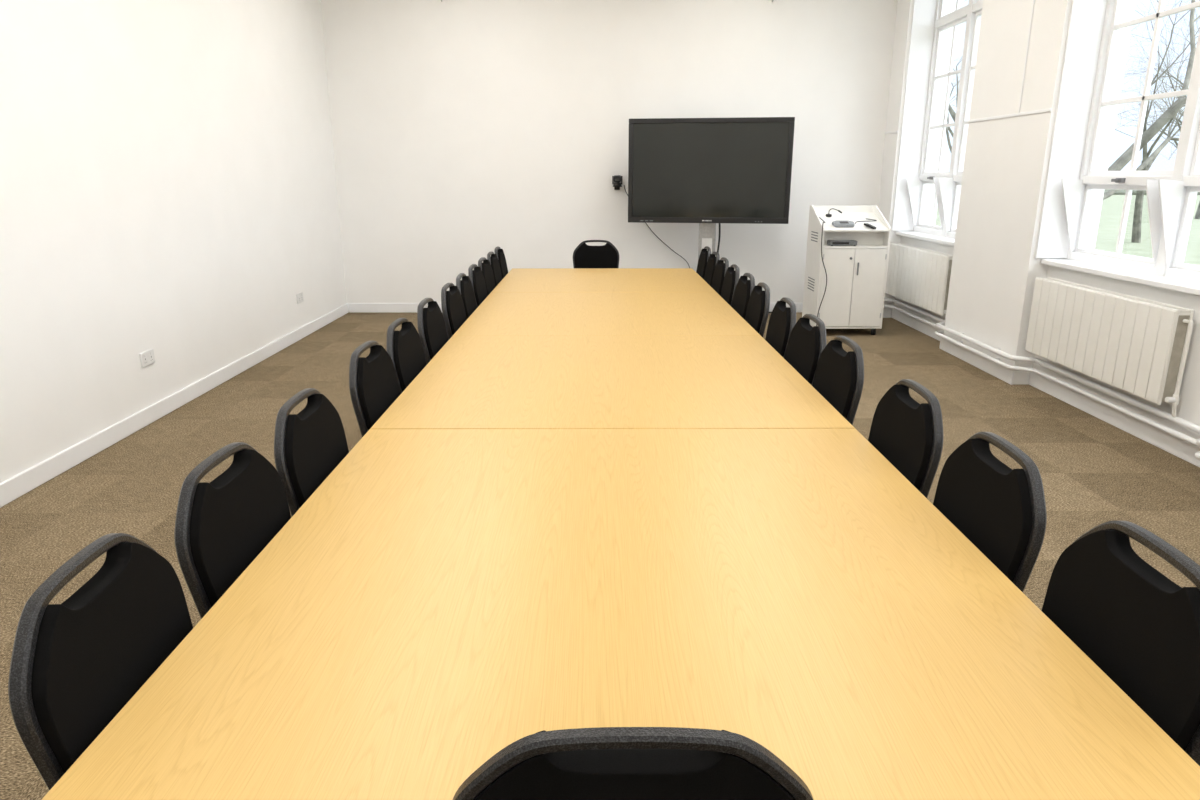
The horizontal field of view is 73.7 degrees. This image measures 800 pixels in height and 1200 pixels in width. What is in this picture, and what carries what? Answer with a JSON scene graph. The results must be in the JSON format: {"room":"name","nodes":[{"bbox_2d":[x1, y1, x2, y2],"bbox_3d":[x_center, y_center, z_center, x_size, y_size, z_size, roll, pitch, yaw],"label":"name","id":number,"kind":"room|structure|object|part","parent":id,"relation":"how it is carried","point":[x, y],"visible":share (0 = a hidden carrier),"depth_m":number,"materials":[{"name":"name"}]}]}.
{"room":"conference room","nodes":[
{"label":"conference room","id":0,"kind":"room"},
{"bbox_2d":[0,0,346,482],"bbox_3d":[-2.988,-1.322,3.446,0.200,3.750,11.380,0,16,0],"label":"wall","id":1,"kind":"structure","parent":0,"point":[168,186],"depth_m":5.09,"materials":[{"name":"paint"}]},
{"bbox_2d":[139,349,154,366],"bbox_3d":[-2.886,-0.269,5.105,0.016,0.090,0.150,0,16,0],"label":"wall socket","id":2,"kind":"object","parent":1,"relation":"attached to","point":[147,357],"visible":1,"depth_m":5.10,"materials":[{"name":"white plastic"}]},
{"bbox_2d":[0,303,348,507],"bbox_3d":[-2.879,0.429,3.941,0.018,0.110,10.980,0,16,0],"label":"baseboard","id":3,"kind":"structure","parent":1,"relation":"attached to","point":[20,484],"depth_m":5.00,"materials":[{"name":"white wood"}]},
{"bbox_2d":[296,292,303,303],"bbox_3d":[-2.900,-0.987,7.739,0.016,0.090,0.150,0,16,0],"label":"wall socket","id":4,"kind":"object","parent":1,"relation":"attached to","point":[299,296],"visible":1,"depth_m":7.72,"materials":[{"name":"white plastic"}]},
{"bbox_2d":[0,312,1199,799],"bbox_3d":[0.257,0.550,3.991,6.690,0.150,11.380,0,16,0],"label":"floor","id":5,"kind":"structure","parent":0,"point":[1094,472],"depth_m":4.44,"materials":[{"name":"carpet"}]},
{"bbox_2d":[8,533,192,790],"bbox_3d":[-0.596,0.705,1.436,0.531,0.942,0.441,-1,16,-3],"label":"banquet chair","id":6,"kind":"object","parent":5,"relation":"on","point":[76,662],"visible":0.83,"depth_m":1.25,"materials":[{"name":"black fabric"}]},
{"bbox_2d":[174,442,290,618],"bbox_3d":[-0.600,0.575,1.896,0.531,0.942,0.441,0,16,1],"label":"banquet chair","id":7,"kind":"object","parent":5,"relation":"on","point":[223,524],"visible":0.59,"depth_m":1.73,"materials":[{"name":"black fabric"}]},
{"bbox_2d":[274,388,348,515],"bbox_3d":[-0.598,0.440,2.376,0.531,0.942,0.441,0,16,0],"label":"banquet chair","id":8,"kind":"object","parent":5,"relation":"on","point":[309,444],"visible":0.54,"depth_m":2.20,"materials":[{"name":"black fabric"}]},
{"bbox_3d":[-0.810,0.238,2.318,0.107,0.522,0.441,0,16,0],"label":"frame","id":9,"kind":"part","parent":8,"relation":"part of","materials":[{"name":"grey paint"}]},
{"bbox_2d":[349,341,400,436],"bbox_3d":[-0.609,0.252,3.041,0.531,0.942,0.441,0,16,1],"label":"banquet chair","id":10,"kind":"object","parent":5,"relation":"on","point":[373,381],"visible":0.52,"depth_m":2.86,"materials":[{"name":"black fabric"}]},
{"bbox_3d":[-0.820,0.049,2.987,0.107,0.522,0.441,0,16,1],"label":"frame","id":11,"kind":"part","parent":10,"relation":"part of","materials":[{"name":"grey paint"}]},
{"bbox_2d":[386,318,425,393],"bbox_3d":[-0.609,0.116,3.522,0.531,0.942,0.441,0,16,1],"label":"banquet chair","id":12,"kind":"object","parent":5,"relation":"on","point":[404,347],"visible":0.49,"depth_m":3.35,"materials":[{"name":"black fabric"}]},
{"bbox_3d":[-0.821,-0.086,3.467,0.107,0.522,0.441,0,16,1],"label":"frame","id":13,"kind":"part","parent":12,"relation":"part of","materials":[{"name":"grey paint"}]},
{"bbox_2d":[417,298,447,364],"bbox_3d":[-0.615,-0.044,4.089,0.531,0.942,0.441,0,16,0],"label":"banquet chair","id":14,"kind":"object","parent":5,"relation":"on","point":[432,331],"visible":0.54,"depth_m":3.89,"materials":[{"name":"black fabric"}]},
{"bbox_3d":[-0.826,-0.246,4.032,0.107,0.522,0.441,0,16,0],"label":"frame","id":15,"kind":"part","parent":14,"relation":"part of","materials":[{"name":"grey paint"}]},
{"bbox_2d":[441,283,466,339],"bbox_3d":[-0.611,-0.202,4.647,0.531,0.942,0.441,0,16,0],"label":"banquet chair","id":16,"kind":"object","parent":5,"relation":"on","point":[453,309],"visible":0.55,"depth_m":4.43,"materials":[{"name":"black fabric"}]},
{"bbox_3d":[-0.822,-0.404,4.592,0.107,0.522,0.441,0,16,0],"label":"frame","id":17,"kind":"part","parent":16,"relation":"part of","materials":[{"name":"grey paint"}]},
{"bbox_2d":[456,273,476,318],"bbox_3d":[-0.613,-0.330,5.099,0.531,0.942,0.441,0,16,-1],"label":"banquet chair","id":18,"kind":"object","parent":5,"relation":"on","point":[465,287],"visible":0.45,"depth_m":4.93,"materials":[{"name":"black fabric"}]},
{"bbox_3d":[-0.825,-0.530,5.038,0.107,0.522,0.441,0,16,-1],"label":"frame","id":19,"kind":"part","parent":18,"relation":"part of","materials":[{"name":"grey paint"}]},
{"bbox_2d":[468,264,487,307],"bbox_3d":[-0.619,-0.471,5.600,0.531,0.942,0.441,0,16,0],"label":"banquet chair","id":20,"kind":"object","parent":5,"relation":"on","point":[476,276],"visible":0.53,"depth_m":5.42,"materials":[{"name":"black fabric"}]},
{"bbox_3d":[-0.830,-0.673,5.543,0.107,0.522,0.441,0,16,0],"label":"frame","id":21,"kind":"part","parent":20,"relation":"part of","materials":[{"name":"grey paint"}]},
{"bbox_2d":[478,257,495,294],"bbox_3d":[-0.622,-0.599,6.053,0.531,0.942,0.441,0,16,1],"label":"banquet chair","id":22,"kind":"object","parent":5,"relation":"on","point":[486,268],"visible":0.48,"depth_m":5.92,"materials":[{"name":"black fabric"}]},
{"bbox_3d":[-0.834,-0.801,5.998,0.107,0.522,0.441,0,16,1],"label":"frame","id":23,"kind":"part","parent":22,"relation":"part of","materials":[{"name":"grey paint"}]},
{"bbox_2d":[487,251,501,285],"bbox_3d":[-0.623,-0.727,6.504,0.531,0.942,0.441,0,16,-1],"label":"banquet chair","id":24,"kind":"object","parent":5,"relation":"on","point":[492,258],"visible":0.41,"depth_m":6.34,"materials":[{"name":"black fabric"}]},
{"bbox_3d":[-0.834,-0.928,6.445,0.107,0.522,0.441,0,16,-1],"label":"frame","id":25,"kind":"part","parent":24,"relation":"part of","materials":[{"name":"grey paint"}]},
{"bbox_2d":[494,246,507,278],"bbox_3d":[-0.623,-0.852,6.947,0.531,0.942,0.441,0,16,-1],"label":"banquet chair","id":26,"kind":"object","parent":5,"relation":"on","point":[499,252],"visible":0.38,"depth_m":6.77,"materials":[{"name":"black fabric"}]},
{"bbox_3d":[-0.835,-1.053,6.887,0.107,0.522,0.441,0,16,-1],"label":"frame","id":27,"kind":"part","parent":26,"relation":"part of","materials":[{"name":"grey paint"}]},
{"bbox_3d":[-0.828,-1.066,6.883,0.114,0.447,0.409,0,16,-1],"label":"backrest","id":28,"kind":"part","parent":26,"relation":"part of","materials":[{"name":"black fabric"}]},
{"bbox_2d":[573,240,618,267],"bbox_3d":[-0.036,-0.986,7.422,0.441,0.942,0.531,0,16,0],"label":"banquet chair","id":29,"kind":"object","parent":5,"relation":"on","point":[584,255],"visible":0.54,"depth_m":7.53,"materials":[{"name":"black fabric"}]},
{"bbox_2d":[492,268,715,291],"bbox_3d":[0.024,-0.620,6.514,1.606,0.730,1.487,0,16,0],"label":"meeting table","id":30,"kind":"object","parent":5,"relation":"on","point":[517,279],"visible":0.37,"depth_m":6.32,"materials":[{"name":"brown wood"}]},
{"bbox_2d":[453,292,760,335],"bbox_3d":[0.031,-0.200,5.028,1.606,0.730,1.588,0,16,0],"label":"meeting table","id":31,"kind":"object","parent":5,"relation":"on","point":[500,313],"visible":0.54,"depth_m":4.79,"materials":[{"name":"brown wood"}]},
{"bbox_2d":[370,336,853,428],"bbox_3d":[0.039,0.230,3.506,1.606,0.730,1.576,0,16,0],"label":"meeting table","id":32,"kind":"object","parent":5,"relation":"on","point":[472,382],"visible":0.71,"depth_m":3.14,"materials":[{"name":"brown wood"}]},
{"bbox_2d":[42,428,1199,799],"bbox_3d":[0.047,0.676,1.930,1.606,0.730,1.687,0,16,0],"label":"meeting table","id":33,"kind":"object","parent":5,"relation":"on","point":[443,600],"visible":0.98,"depth_m":1.43,"materials":[{"name":"brown wood"}]},
{"bbox_2d":[453,727,813,799],"bbox_3d":[0.038,0.754,1.264,0.441,0.942,0.531,0,16,0],"label":"banquet chair","id":34,"kind":"object","parent":5,"relation":"on","point":[599,763],"visible":1,"depth_m":0.91,"materials":[{"name":"black fabric"}]},
{"bbox_2d":[696,246,710,278],"bbox_3d":[0.668,-0.854,6.953,0.531,0.942,0.441,0,16,0],"label":"banquet chair","id":35,"kind":"object","parent":5,"relation":"on","point":[704,255],"visible":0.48,"depth_m":6.79,"materials":[{"name":"black fabric"}]},
{"bbox_3d":[0.879,-1.056,6.898,0.107,0.522,0.441,0,16,0],"label":"frame","id":36,"kind":"part","parent":35,"relation":"part of","materials":[{"name":"grey paint"}]},
{"bbox_2d":[698,223,715,259],"bbox_3d":[1.133,-1.778,8.462,0.900,1.900,0.720,2,16,8],"label":"stand","id":37,"kind":"object","parent":5,"relation":"on","point":[707,231],"visible":0.05,"depth_m":8.53,"materials":[{"name":"silver metal"}]},
{"bbox_2d":[628,117,794,223],"bbox_3d":[1.124,-2.361,8.261,1.664,1.040,0.098,2,16,8],"label":"display screen","id":38,"kind":"object","parent":37,"relation":"attached to","point":[681,170],"visible":1,"depth_m":8.22,"materials":[{"name":"black plastic"}]},
{"bbox_2d":[717,223,771,312],"bbox_3d":[1.642,-1.498,8.903,1.042,1.120,0.266,-8,18,-27],"label":"power cable","id":39,"kind":"object","parent":38,"relation":"attached to","point":[719,223],"visible":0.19,"depth_m":8.48,"materials":[{"name":"black plastic"}]},
{"bbox_2d":[704,252,719,285],"bbox_3d":[0.672,-0.723,6.491,0.531,0.942,0.441,0,16,0],"label":"banquet chair","id":40,"kind":"object","parent":5,"relation":"on","point":[712,261],"visible":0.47,"depth_m":6.33,"materials":[{"name":"black fabric"}]},
{"bbox_3d":[0.884,-0.924,6.433,0.107,0.522,0.441,0,16,0],"label":"frame","id":41,"kind":"part","parent":40,"relation":"part of","materials":[{"name":"grey paint"}]},
{"bbox_2d":[711,257,728,295],"bbox_3d":[0.671,-0.595,6.039,0.531,0.942,0.441,0,16,0],"label":"banquet chair","id":42,"kind":"object","parent":5,"relation":"on","point":[720,270],"visible":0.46,"depth_m":5.87,"materials":[{"name":"black fabric"}]},
{"bbox_3d":[0.882,-0.797,5.982,0.107,0.522,0.441,0,16,0],"label":"frame","id":43,"kind":"part","parent":42,"relation":"part of","materials":[{"name":"grey paint"}]},
{"bbox_2d":[721,264,739,306],"bbox_3d":[0.671,-0.468,5.586,0.531,0.942,0.441,0,16,1],"label":"banquet chair","id":44,"kind":"object","parent":5,"relation":"on","point":[731,278],"visible":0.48,"depth_m":5.38,"materials":[{"name":"black fabric"}]},
{"bbox_3d":[0.883,-0.668,5.525,0.107,0.522,0.441,0,16,1],"label":"frame","id":45,"kind":"part","parent":44,"relation":"part of","materials":[{"name":"grey paint"}]},
{"bbox_2d":[732,273,754,319],"bbox_3d":[0.678,-0.332,5.106,0.531,0.942,0.441,0,16,-1],"label":"banquet chair","id":46,"kind":"object","parent":5,"relation":"on","point":[744,287],"visible":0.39,"depth_m":4.95,"materials":[{"name":"black fabric"}]},
{"bbox_3d":[0.890,-0.534,5.051,0.107,0.522,0.441,0,16,-1],"label":"frame","id":47,"kind":"part","parent":46,"relation":"part of","materials":[{"name":"grey paint"}]},
{"bbox_2d":[745,282,769,336],"bbox_3d":[0.678,-0.206,4.662,0.531,0.942,0.441,0,16,1],"label":"banquet chair","id":48,"kind":"object","parent":5,"relation":"on","point":[757,311],"visible":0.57,"depth_m":4.45,"materials":[{"name":"black fabric"}]},
{"bbox_3d":[0.882,-0.420,4.599,0.114,0.447,0.409,0,16,1],"label":"backrest","id":49,"kind":"part","parent":48,"relation":"part of","materials":[{"name":"black fabric"}]},
{"bbox_3d":[0.889,-0.407,4.602,0.107,0.522,0.441,0,16,1],"label":"frame","id":50,"kind":"part","parent":48,"relation":"part of","materials":[{"name":"grey paint"}]},
{"bbox_2d":[765,297,795,358],"bbox_3d":[0.685,-0.049,4.104,0.531,0.942,0.441,0,16,1],"label":"banquet chair","id":51,"kind":"object","parent":5,"relation":"on","point":[782,321],"visible":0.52,"depth_m":3.92,"materials":[{"name":"black fabric"}]},
{"bbox_3d":[0.896,-0.249,4.043,0.107,0.522,0.441,0,16,1],"label":"frame","id":52,"kind":"part","parent":51,"relation":"part of","materials":[{"name":"grey paint"}]},
{"bbox_2d":[785,314,825,384],"bbox_3d":[0.685,0.090,3.615,0.531,0.942,0.441,0,16,-2],"label":"banquet chair","id":53,"kind":"object","parent":5,"relation":"on","point":[806,343],"visible":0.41,"depth_m":3.46,"materials":[{"name":"black fabric"}]},
{"bbox_3d":[0.897,-0.114,3.563,0.107,0.522,0.441,0,16,-2],"label":"frame","id":54,"kind":"part","parent":53,"relation":"part of","materials":[{"name":"grey paint"}]},
{"bbox_2d":[812,336,863,424],"bbox_3d":[0.684,0.226,3.133,0.531,0.942,0.441,0,16,-1],"label":"banquet chair","id":55,"kind":"object","parent":5,"relation":"on","point":[839,373],"visible":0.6,"depth_m":2.95,"materials":[{"name":"black fabric"}]},
{"bbox_3d":[0.896,0.023,3.081,0.107,0.522,0.441,0,16,-1],"label":"frame","id":56,"kind":"part","parent":55,"relation":"part of","materials":[{"name":"grey paint"}]},
{"bbox_2d":[802,205,890,334],"bbox_3d":[2.443,-1.296,7.970,0.659,1.240,0.560,0,16,0],"label":"cabinet","id":57,"kind":"object","parent":5,"relation":"on","point":[854,297],"visible":0.88,"depth_m":7.78,"materials":[{"name":"beige laminate"}]},
{"bbox_2d":[769,217,826,325],"bbox_3d":[2.047,-1.342,8.311,0.163,1.142,1.322,-3,16,-11],"label":"hanging cable","id":58,"kind":"object","parent":57,"relation":"hanging from","point":[819,217],"visible":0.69,"depth_m":7.68,"materials":[{"name":"black plastic"}]},
{"bbox_2d":[808,277,814,290],"bbox_3d":[2.115,-1.163,8.016,0.002,0.118,0.240,0,16,0],"label":"vent","id":59,"kind":"object","parent":57,"relation":"attached to","point":[811,280],"depth_m":8.00,"materials":[{"name":"grey plastic"}]},
{"bbox_3d":[2.125,-1.335,7.968,0.018,1.165,0.540,0,16,0],"label":"panel","id":60,"kind":"part","parent":57,"relation":"part of","materials":[{"name":"beige laminate"}]},
{"bbox_2d":[826,208,841,216],"bbox_3d":[2.300,-1.844,7.886,0.060,0.087,0.206,-6,17,-19],"label":"gooseneck microphone","id":61,"kind":"object","parent":57,"relation":"on","point":[828,214],"visible":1,"depth_m":7.93,"materials":[{"name":"black plastic"}]},
{"bbox_3d":[2.290,-1.088,7.766,0.305,0.750,0.018,0,16,0],"label":"door","id":62,"kind":"part","parent":57,"relation":"part of","materials":[{"name":"beige laminate"}]},
{"bbox_2d":[827,240,856,245],"bbox_3d":[2.337,-1.515,7.720,0.260,0.050,0.112,0,16,0],"label":"equipment box","id":63,"kind":"object","parent":57,"relation":"on","point":[829,242],"visible":1,"depth_m":7.67,"materials":[{"name":"grey plastic"}]},
{"bbox_2d":[832,220,853,226],"bbox_3d":[2.346,-1.699,7.715,0.215,0.059,0.119,0,16,0],"label":"phone","id":64,"kind":"object","parent":57,"relation":"on","point":[838,223],"visible":1,"depth_m":7.67,"materials":[{"name":"grey plastic"}]},
{"bbox_3d":[2.442,-1.402,8.222,0.619,1.157,0.018,0,16,0],"label":"panel","id":65,"kind":"part","parent":57,"relation":"part of","materials":[{"name":"beige laminate"}]},
{"bbox_2d":[823,245,887,247],"bbox_3d":[2.443,-1.533,7.909,0.619,0.018,0.512,0,16,0],"label":"shelf","id":66,"kind":"object","parent":57,"relation":"attached to","point":[824,246],"depth_m":7.66,"materials":[{"name":"beige laminate"}]},
{"bbox_3d":[2.600,-1.088,7.768,0.305,0.750,0.018,0,16,0],"label":"door","id":67,"kind":"part","parent":57,"relation":"part of","materials":[{"name":"beige laminate"}]},
{"bbox_2d":[864,223,875,228],"bbox_3d":[2.588,-1.666,7.667,0.044,0.049,0.128,-9,18,-28],"label":"remote control","id":68,"kind":"object","parent":57,"relation":"on","point":[865,224],"visible":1,"depth_m":7.65,"materials":[{"name":"black plastic"}]},
{"bbox_3d":[2.762,-1.335,7.971,0.018,1.165,0.540,0,16,0],"label":"panel","id":69,"kind":"part","parent":57,"relation":"part of","materials":[{"name":"beige laminate"}]},
{"bbox_2d":[868,379,943,497],"bbox_3d":[0.687,0.411,2.478,0.531,0.942,0.441,0,16,0],"label":"banquet chair","id":70,"kind":"object","parent":5,"relation":"on","point":[908,433],"visible":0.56,"depth_m":2.30,"materials":[{"name":"black fabric"}]},
{"bbox_3d":[0.898,0.209,2.422,0.107,0.522,0.441,0,16,0],"label":"frame","id":71,"kind":"part","parent":70,"relation":"part of","materials":[{"name":"grey paint"}]},
{"bbox_2d":[933,432,1046,591],"bbox_3d":[0.689,0.552,1.978,0.531,0.942,0.441,0,16,0],"label":"banquet chair","id":72,"kind":"object","parent":5,"relation":"on","point":[1000,509],"visible":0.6,"depth_m":1.81,"materials":[{"name":"black fabric"}]},
{"bbox_2d":[1042,521,1199,765],"bbox_3d":[0.697,0.694,1.477,0.531,0.942,0.441,0,16,1],"label":"banquet chair","id":73,"kind":"object","parent":5,"relation":"on","point":[1141,628],"visible":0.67,"depth_m":1.35,"materials":[{"name":"black fabric"}]},
{"bbox_2d":[321,0,897,302],"bbox_3d":[0.330,-2.846,8.841,6.490,3.750,0.200,0,16,0],"label":"wall","id":74,"kind":"structure","parent":0,"point":[462,130],"depth_m":8.66,"materials":[{"name":"paint"}]},
{"bbox_2d":[348,303,802,312],"bbox_3d":[0.100,-1.065,9.230,5.994,0.110,0.018,0,16,0],"label":"baseboard","id":75,"kind":"structure","parent":74,"relation":"attached to","point":[353,307],"depth_m":9.21,"materials":[{"name":"white wood"}]},
{"bbox_2d":[612,175,621,189],"bbox_3d":[0.191,-2.389,8.794,0.110,0.155,0.138,0,16,0],"label":"camera","id":76,"kind":"object","parent":74,"relation":"attached to","point":[617,179],"visible":1,"depth_m":8.75,"materials":[{"name":"black plastic"}]},
{"bbox_2d":[624,185,689,267],"bbox_3d":[0.710,-1.700,9.032,0.898,1.403,0.030,0,16,0],"label":"cable","id":77,"kind":"object","parent":74,"relation":"attached to","point":[624,185],"visible":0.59,"depth_m":9.02,"materials":[{"name":"black plastic"}]},
{"bbox_2d":[879,0,1199,439],"bbox_3d":[3.372,-1.330,3.476,0.460,3.750,10.980,0,16,0],"label":"wall","id":78,"kind":"structure","parent":0,"point":[995,267],"depth_m":6.14,"materials":[{"name":"paint"}]},
{"bbox_2d":[885,243,952,315],"bbox_3d":[3.192,-1.198,7.959,0.135,0.593,1.542,0,16,0],"label":"panel radiator","id":79,"kind":"object","parent":78,"relation":"attached to","point":[920,277],"visible":0.84,"depth_m":7.82,"materials":[{"name":"white metal"}]},
{"bbox_2d":[891,0,982,245],"bbox_3d":[3.366,-2.812,7.510,0.430,2.592,1.650,0,16,0],"label":"window","id":80,"kind":"structure","parent":78,"relation":"in","point":[930,18],"depth_m":8.11,"materials":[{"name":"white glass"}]},
{"bbox_3d":[3.391,-1.583,7.857,0.380,0.037,1.648,0,16,0],"label":"sill","id":81,"kind":"part","parent":80,"relation":"part of","materials":[{"name":"white wood"}]},
{"bbox_3d":[3.429,-1.991,8.168,0.040,0.470,0.730,0,16,0],"label":"sash","id":82,"kind":"part","parent":80,"relation":"part of","materials":[{"name":"white wood"}]},
{"bbox_3d":[3.429,-2.958,7.895,0.040,1.420,0.730,0,16,0],"label":"sash","id":83,"kind":"part","parent":80,"relation":"part of","materials":[{"name":"white wood"}]},
{"bbox_3d":[3.429,-3.916,7.624,0.040,0.430,0.730,0,16,0],"label":"sash","id":84,"kind":"part","parent":80,"relation":"part of","materials":[{"name":"white wood"}]},
{"bbox_3d":[3.433,-1.768,7.379,0.040,0.470,0.730,0,16,0],"label":"sash","id":85,"kind":"part","parent":80,"relation":"part of","materials":[{"name":"white wood"}]},
{"bbox_3d":[3.433,-2.736,7.106,0.040,1.420,0.730,0,16,0],"label":"sash","id":86,"kind":"part","parent":80,"relation":"part of","materials":[{"name":"white wood"}]},
{"bbox_2d":[885,108,1050,133],"bbox_3d":[3.137,-1.418,3.450,0.009,0.023,10.980,0,16,0],"label":"trim","id":87,"kind":"structure","parent":78,"relation":"attached to","point":[1049,109],"depth_m":6.14,"materials":[{"name":"white wood"}]},
{"bbox_2d":[1018,0,1034,112],"bbox_3d":[3.125,-2.994,5.725,0.008,1.772,0.016,0,16,0],"label":"trim","id":88,"kind":"structure","parent":78,"relation":"attached to","point":[1033,0],"depth_m":5.86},
{"bbox_2d":[884,298,1199,444],"bbox_3d":[3.157,0.265,3.936,0.177,0.037,10.900,0,16,0],"label":"pipe","id":89,"kind":"object","parent":78,"relation":"attached to","point":[1191,426],"visible":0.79,"depth_m":5.52,"materials":[{"name":"white metal"}]},
{"bbox_2d":[884,305,1199,459],"bbox_3d":[3.157,0.337,3.956,0.171,0.031,10.900,0,16,0],"label":"pipe","id":90,"kind":"object","parent":78,"relation":"attached to","point":[1148,421],"visible":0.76,"depth_m":5.49,"materials":[{"name":"white metal"}]},
{"bbox_2d":[891,309,1199,467],"bbox_3d":[3.203,0.421,3.970,0.158,0.110,10.980,0,16,0],"label":"baseboard","id":91,"kind":"structure","parent":78,"relation":"attached to","point":[1182,449],"depth_m":5.46,"materials":[{"name":"white wood"}]},
{"bbox_2d":[1025,277,1193,416],"bbox_3d":[3.206,-0.393,5.111,0.135,0.593,1.522,0,16,0],"label":"panel radiator","id":92,"kind":"object","parent":78,"relation":"attached to","point":[1137,346],"visible":1,"depth_m":4.89,"materials":[{"name":"white metal"}]},
{"bbox_2d":[1044,278,1191,314],"bbox_3d":[3.197,-0.672,5.069,0.067,0.026,1.450,0,16,0],"label":"grille","id":93,"kind":"object","parent":92,"relation":"attached to","point":[1114,298],"depth_m":4.96,"materials":[{"name":"white metal"}]},
{"bbox_2d":[1035,0,1199,295],"bbox_3d":[3.381,-1.965,4.512,0.430,2.592,2.020,0,16,0],"label":"window","id":94,"kind":"structure","parent":78,"relation":"in","point":[1094,26],"depth_m":5.37,"materials":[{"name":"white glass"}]},
{"bbox_3d":[3.444,-1.169,5.260,0.040,0.470,0.915,0,16,0],"label":"sash","id":95,"kind":"part","parent":94,"relation":"part of","materials":[{"name":"white wood"}]},
{"bbox_3d":[3.406,-0.736,4.860,0.380,0.037,2.018,0,16,0],"label":"sill","id":96,"kind":"part","parent":94,"relation":"part of","materials":[{"name":"white wood"}]},
{"bbox_3d":[3.444,-2.136,4.986,0.040,1.420,0.915,0,16,0],"label":"sash","id":97,"kind":"part","parent":94,"relation":"part of","materials":[{"name":"white wood"}]},
{"bbox_3d":[3.449,-0.896,4.293,0.040,0.470,0.915,0,16,0],"label":"sash","id":98,"kind":"part","parent":94,"relation":"part of","materials":[{"name":"white wood"}]},
{"bbox_3d":[3.449,-1.863,4.019,0.040,1.420,0.915,0,16,0],"label":"sash","id":99,"kind":"part","parent":94,"relation":"part of","materials":[{"name":"white wood"}]},
{"label":"outside","id":100,"kind":"structure","parent":0,"visible":0},
{"bbox_2d":[932,195,1199,265],"bbox_3d":[111.379,-22.227,87.810,216.360,0.100,300.000,0,16,0],"label":"ground","id":101,"kind":"structure","parent":100,"point":[1112,207],"depth_m":35.23,"materials":[{"name":"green plant"}]},
{"bbox_2d":[943,35,961,151],"bbox_3d":[18.577,-15.432,41.326,12.848,12.230,10.719,6,17,19],"label":"bare tree","id":102,"kind":"object","parent":101,"relation":"on","point":[947,132],"visible":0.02,"depth_m":41.62,"materials":[{"name":"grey plant"}]},
{"bbox_2d":[944,26,964,136],"bbox_3d":[23.172,-22.216,57.157,12.574,16.725,17.176,6,17,21],"label":"bare tree","id":103,"kind":"object","parent":101,"relation":"on","point":[949,128],"visible":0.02,"depth_m":55.90,"materials":[{"name":"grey plant"}]},
{"bbox_2d":[945,0,1180,142],"bbox_3d":[12.259,-9.834,25.213,11.878,10.199,9.014,8,17,25],"label":"bare tree","id":104,"kind":"object","parent":101,"relation":"on","point":[950,109],"visible":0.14,"depth_m":22.60,"materials":[{"name":"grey plant"}]},
{"bbox_2d":[1117,56,1182,157],"bbox_3d":[56.035,-26.902,79.657,15.814,13.512,19.093,0,16,0],"label":"bare tree","id":105,"kind":"object","parent":101,"relation":"on","point":[1180,121],"visible":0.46,"depth_m":77.84,"materials":[{"name":"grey plant"}]},
{"bbox_2d":[1103,0,1199,199],"bbox_3d":[14.778,-8.474,14.481,12.781,13.552,14.017,15,21,42],"label":"bare tree","id":106,"kind":"object","parent":101,"relation":"on","point":[1124,159],"visible":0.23,"depth_m":13.86,"materials":[{"name":"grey plant"}]},
{"bbox_2d":[1104,189,1199,194],"bbox_3d":[72.532,-26.262,97.494,136.050,2.398,1.789,0,16,0],"label":"hedge","id":107,"kind":"object","parent":101,"relation":"on","point":[1119,192],"visible":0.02,"depth_m":97.16,"materials":[{"name":"green plant"}]},
{"bbox_2d":[1117,0,1199,242],"bbox_3d":[20.722,-11.021,28.430,8.644,10.760,9.302,-1,16,-5],"label":"bare tree","id":108,"kind":"object","parent":101,"relation":"on","point":[1137,218],"visible":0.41,"depth_m":28.55,"materials":[{"name":"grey plant"}]},
{"bbox_2d":[1127,8,1198,130],"bbox_3d":[45.910,-23.464,62.967,11.422,15.971,18.299,10,18,31],"label":"bare tree","id":109,"kind":"object","parent":101,"relation":"on","point":[1198,8],"visible":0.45,"depth_m":62.75,"materials":[{"name":"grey plant"}]},
{"bbox_2d":[1149,79,1199,218],"bbox_3d":[37.582,-15.714,45.855,10.619,10.340,13.085,1,16,5],"label":"bare tree","id":110,"kind":"object","parent":101,"relation":"on","point":[1197,215],"visible":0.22,"depth_m":45.02,"materials":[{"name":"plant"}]}
]}

